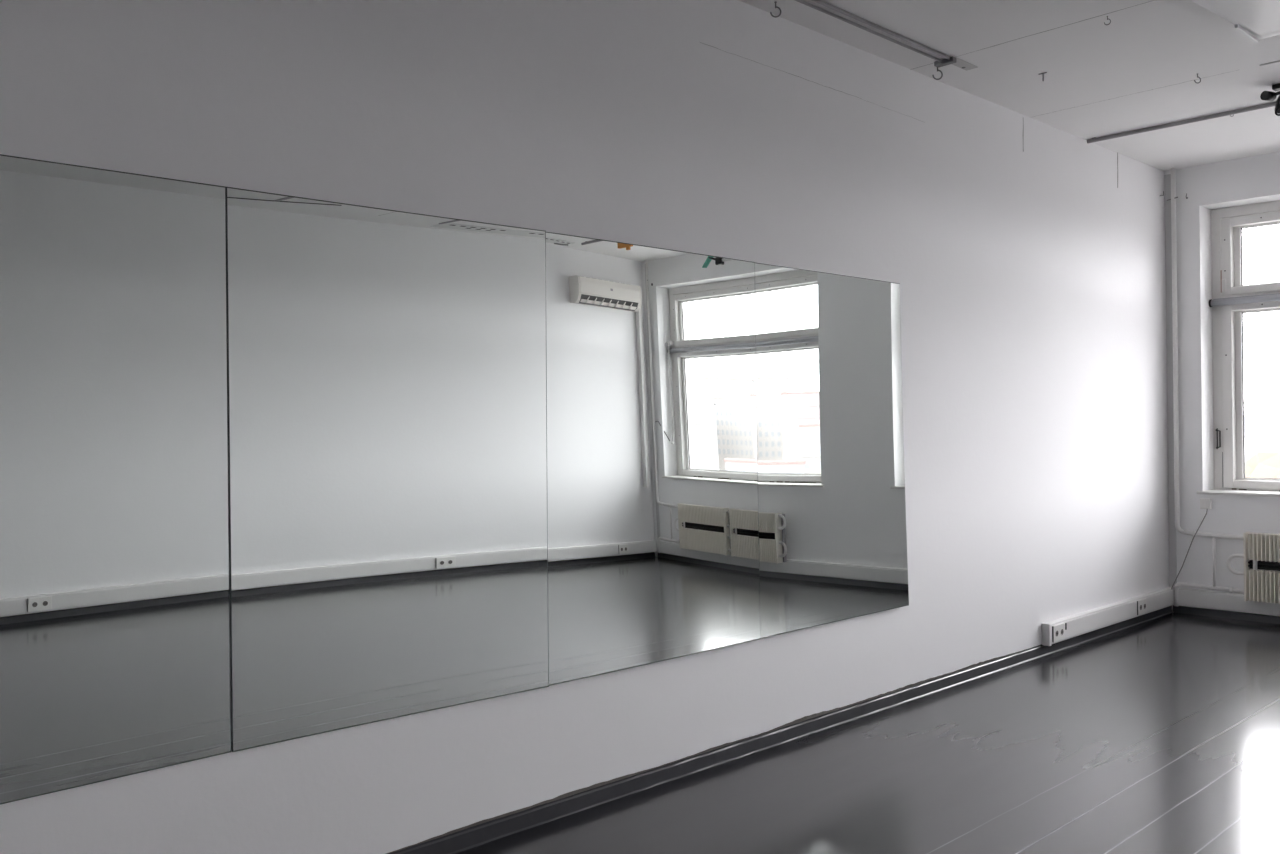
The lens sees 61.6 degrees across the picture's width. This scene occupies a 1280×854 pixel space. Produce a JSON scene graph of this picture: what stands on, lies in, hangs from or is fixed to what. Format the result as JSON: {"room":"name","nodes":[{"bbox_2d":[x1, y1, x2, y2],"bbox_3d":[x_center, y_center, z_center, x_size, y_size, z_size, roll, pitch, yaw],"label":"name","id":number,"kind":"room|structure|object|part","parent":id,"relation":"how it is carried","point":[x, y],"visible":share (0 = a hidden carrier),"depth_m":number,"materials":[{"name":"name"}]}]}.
{"room":"exercise studio","nodes":[
{"label":"exercise studio","id":0,"kind":"room"},
{"bbox_2d":[0,0,1168,853],"bbox_3d":[-1.219,-0.207,3.419,15.560,3.371,0.302,-1,0,-44],"label":"wall","id":1,"kind":"structure","parent":0,"point":[1026,255],"depth_m":4.53,"materials":[{"name":"paint"}]},
{"bbox_2d":[0,154,230,804],"bbox_3d":[-1.662,0.136,2.775,1.212,1.687,0.014,-1,0,-44],"label":"mirror panel","id":2,"kind":"object","parent":1,"relation":"attached to","point":[115,662],"visible":1,"depth_m":2.96,"materials":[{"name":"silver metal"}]},
{"bbox_2d":[226,187,548,751],"bbox_3d":[-0.786,0.124,3.607,1.202,1.703,0.018,-1,0,-43],"label":"mirror panel","id":3,"kind":"object","parent":1,"relation":"attached to","point":[387,369],"visible":1,"depth_m":3.54,"materials":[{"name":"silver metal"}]},
{"bbox_2d":[546,232,760,685],"bbox_3d":[0.089,0.112,4.438,1.220,1.705,0.019,-1,0,-43],"label":"mirror panel","id":4,"kind":"object","parent":1,"relation":"attached to","point":[653,514],"visible":1,"depth_m":4.38,"materials":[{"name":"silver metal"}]},
{"bbox_2d":[389,606,1171,853],"bbox_3d":[-1.215,1.448,3.176,14.582,0.061,0.031,-1,0,-44],"label":"baseboard","id":5,"kind":"structure","parent":1,"relation":"attached to","point":[489,831],"depth_m":4.64,"materials":[{"name":"paint"}]},
{"bbox_2d":[755,263,908,637],"bbox_3d":[0.966,0.099,5.275,1.211,1.704,0.020,-1,0,-43],"label":"mirror panel","id":6,"kind":"object","parent":1,"relation":"attached to","point":[832,503],"visible":1,"depth_m":5.23,"materials":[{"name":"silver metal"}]},
{"bbox_2d":[1041,587,1173,645],"bbox_3d":[3.307,1.297,7.478,2.094,0.138,0.054,-1,0,-44],"label":"duct","id":7,"kind":"object","parent":1,"relation":"attached to","point":[1084,622],"visible":1,"depth_m":7.33,"materials":[{"name":"white plastic"}]},
{"bbox_2d":[1052,623,1064,642],"bbox_3d":[2.659,1.305,6.817,0.158,0.104,0.014,-1,0,-44],"label":"double socket","id":8,"kind":"object","parent":7,"relation":"attached to","point":[1058,631],"visible":1,"depth_m":6.81,"materials":[{"name":"plastic"}]},
{"bbox_2d":[1137,598,1146,614],"bbox_3d":[3.613,1.294,7.729,0.158,0.104,0.014,-1,0,-44],"label":"double socket","id":9,"kind":"object","parent":7,"relation":"attached to","point":[1141,604],"visible":1,"depth_m":7.73,"materials":[{"name":"plastic"}]},
{"bbox_2d":[455,612,1279,853],"bbox_3d":[1.080,1.552,1.032,15.560,0.200,6.900,-1,0,-44],"label":"floor","id":10,"kind":"structure","parent":0,"point":[1160,735],"depth_m":4.45,"materials":[{"name":"grey paint"}]},
{"bbox_2d":[739,0,1279,170],"bbox_3d":[1.037,-2.018,1.031,15.560,0.201,6.900,-1,0,-44],"label":"ceiling","id":11,"kind":"structure","parent":0,"point":[1138,70],"depth_m":5.69,"materials":[{"name":"paint"}]},
{"bbox_2d":[770,1,780,17],"bbox_3d":[0.611,-1.880,4.840,0.051,0.071,0.011,-1,0,-5],"label":"ceiling hook","id":12,"kind":"object","parent":11,"relation":"attached to","point":[775,2],"visible":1,"depth_m":4.84,"materials":[{"name":"metal"}]},
{"bbox_2d":[795,0,977,70],"bbox_3d":[-0.503,-1.886,3.617,6.300,0.030,0.110,-1,0,-44],"label":"channel","id":13,"kind":"object","parent":11,"relation":"attached to","point":[941,59],"visible":1,"depth_m":5.23,"materials":[{"name":"metal"}]},
{"bbox_3d":[1.704,-1.926,5.699,0.230,0.004,0.070,-1,0,-44],"label":"plate","id":14,"kind":"part","parent":13,"relation":"part of","materials":[{"name":"grey metal"}]},
{"bbox_2d":[932,67,942,79],"bbox_3d":[1.587,-1.889,5.729,0.055,0.076,0.012,-1,0,-5],"label":"ceiling hook","id":15,"kind":"object","parent":11,"relation":"attached to","point":[937,67],"visible":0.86,"depth_m":5.73,"materials":[{"name":"metal"}]},
{"bbox_2d":[1087,101,1275,142],"bbox_3d":[4.957,-1.954,5.247,0.040,0.027,5.588,-1,0,-44],"label":"rail","id":16,"kind":"object","parent":11,"relation":"attached to","point":[1271,104],"visible":1,"depth_m":6.81,"materials":[{"name":"black metal"}]},
{"bbox_2d":[1260,83,1279,115],"bbox_3d":[3.707,-1.857,6.051,0.106,0.190,0.369,-1,0,-44],"label":"spotlight","id":17,"kind":"object","parent":16,"relation":"attached to","point":[1265,95],"visible":1,"depth_m":6.12,"materials":[{"name":"black metal"}]},
{"bbox_3d":[3.614,-1.896,6.138,0.079,0.052,0.093,-1,0,-21],"label":"clamp knob","id":18,"kind":"part","parent":17,"relation":"part of","materials":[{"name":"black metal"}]},
{"bbox_2d":[1191,0,1279,42],"bbox_3d":[2.652,-1.899,4.620,1.350,0.080,0.585,-1,0,-44],"label":"ceiling lamp","id":19,"kind":"object","parent":11,"relation":"attached to","point":[1255,19],"visible":1,"depth_m":4.87,"materials":[{"name":"white plastic"}]},
{"bbox_2d":[1259,60,1279,65],"bbox_3d":[3.852,-1.950,5.237,0.014,0.007,1.500,-1,0,-44],"label":"strip","id":20,"kind":"object","parent":11,"relation":"attached to","point":[1278,60],"visible":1,"depth_m":5.74,"materials":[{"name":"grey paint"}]},
{"bbox_2d":[1164,152,1279,608],"bbox_3d":[6.407,-0.299,6.222,0.663,3.371,6.222,-1,0,-44],"label":"wall","id":21,"kind":"structure","parent":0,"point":[1254,179],"depth_m":8.07,"materials":[{"name":"paint"}]},
{"bbox_2d":[1164,174,1176,585],"bbox_3d":[4.052,-0.357,8.203,0.008,3.143,0.056,-1,0,-44],"label":"pipe","id":22,"kind":"object","parent":21,"relation":"attached to","point":[1167,178],"visible":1,"depth_m":8.20,"materials":[{"name":"white metal"}]},
{"bbox_2d":[1171,509,1207,612],"bbox_3d":[4.121,1.008,8.068,0.265,0.801,0.025,-1,0,42],"label":"power cord","id":23,"kind":"object","parent":21,"relation":"attached to","point":[1207,509],"visible":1,"depth_m":8.06,"materials":[{"name":"black plastic"}]},
{"bbox_2d":[1167,168,1243,605],"bbox_3d":[4.221,-0.301,7.977,0.066,3.316,0.583,-1,0,-44],"label":"pipe","id":24,"kind":"object","parent":21,"relation":"attached to","point":[1173,170],"visible":0.97,"depth_m":8.12,"materials":[{"name":"metal"}]},
{"bbox_2d":[1200,498,1211,508],"bbox_3d":[4.222,0.573,8.016,0.040,0.078,0.074,-1,0,-44],"label":"junction box","id":25,"kind":"object","parent":21,"relation":"attached to","point":[1205,503],"visible":1,"depth_m":8.00,"materials":[{"name":"plastic"}]},
{"bbox_3d":[4.205,0.573,8.009,0.006,0.062,0.044,-1,0,-44],"label":"plate","id":26,"kind":"part","parent":25,"relation":"part of","materials":[{"name":"plastic"}]},
{"bbox_2d":[1173,605,1279,623],"bbox_3d":[6.113,1.363,6.073,0.020,0.055,5.900,-1,0,-44],"label":"baseboard","id":27,"kind":"structure","parent":21,"relation":"attached to","point":[1176,609],"depth_m":7.92,"materials":[{"name":"grey paint"}]},
{"bbox_2d":[1178,588,1279,615],"bbox_3d":[6.086,1.264,6.078,0.052,0.132,5.807,-1,0,-44],"label":"duct","id":28,"kind":"object","parent":21,"relation":"attached to","point":[1217,600],"visible":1,"depth_m":7.91,"materials":[{"name":"white plastic"}]},
{"bbox_2d":[1197,200,1279,496],"bbox_3d":[5.111,-0.587,7.346,0.386,2.162,2.340,-1,0,-44],"label":"window","id":29,"kind":"structure","parent":21,"relation":"attached to","point":[1231,299],"depth_m":8.13,"materials":[{"name":"white paint"}]},
{"bbox_3d":[5.084,0.481,7.309,0.276,0.026,2.340,-1,0,-44],"label":"sill","id":30,"kind":"part","parent":29,"relation":"part of","materials":[{"name":"white paint"}]},
{"bbox_3d":[5.185,-1.297,7.426,0.107,0.585,2.136,-1,0,-44],"label":"transom sash","id":31,"kind":"part","parent":29,"relation":"part of","materials":[{"name":"white paint"}]},
{"bbox_3d":[5.197,-0.244,7.426,0.107,1.400,2.136,-1,0,-44],"label":"sash","id":32,"kind":"part","parent":29,"relation":"part of","materials":[{"name":"white paint"}]},
{"bbox_2d":[1226,532,1279,603],"bbox_3d":[4.661,1.001,7.478,0.157,0.492,1.053,-1,0,-44],"label":"radiator","id":33,"kind":"object","parent":21,"relation":"attached to","point":[1261,555],"visible":1,"depth_m":7.65,"materials":[{"name":"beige metal"}]},
{"bbox_3d":[4.376,1.004,7.743,0.113,0.492,0.012,-1,0,-44],"label":"plate","id":34,"kind":"part","parent":33,"relation":"part of","materials":[{"name":"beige paint"}]},
{"bbox_3d":[4.662,1.131,7.444,0.107,0.223,0.825,-1,0,-44],"label":"fin panel","id":35,"kind":"part","parent":33,"relation":"part of","materials":[{"name":"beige paint"}]},
{"bbox_3d":[4.659,0.854,7.444,0.107,0.190,0.825,-1,0,-44],"label":"fin panel","id":36,"kind":"part","parent":33,"relation":"part of","materials":[{"name":"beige paint"}]},
{"label":"outside","id":37,"kind":"structure","parent":0,"visible":0},
{"bbox_2d":[1245,438,1279,461],"bbox_3d":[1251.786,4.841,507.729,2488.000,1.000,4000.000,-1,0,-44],"label":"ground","id":38,"kind":"structure","parent":37,"point":[1252,445],"depth_m":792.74,"materials":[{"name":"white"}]},
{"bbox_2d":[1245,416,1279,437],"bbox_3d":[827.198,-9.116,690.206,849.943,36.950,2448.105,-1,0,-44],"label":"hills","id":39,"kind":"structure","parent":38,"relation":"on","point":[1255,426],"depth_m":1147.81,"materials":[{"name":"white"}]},
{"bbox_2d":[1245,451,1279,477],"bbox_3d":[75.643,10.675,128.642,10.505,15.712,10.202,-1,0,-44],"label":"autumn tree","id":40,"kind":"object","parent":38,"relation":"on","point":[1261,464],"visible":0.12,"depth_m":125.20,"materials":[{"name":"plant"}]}
]}

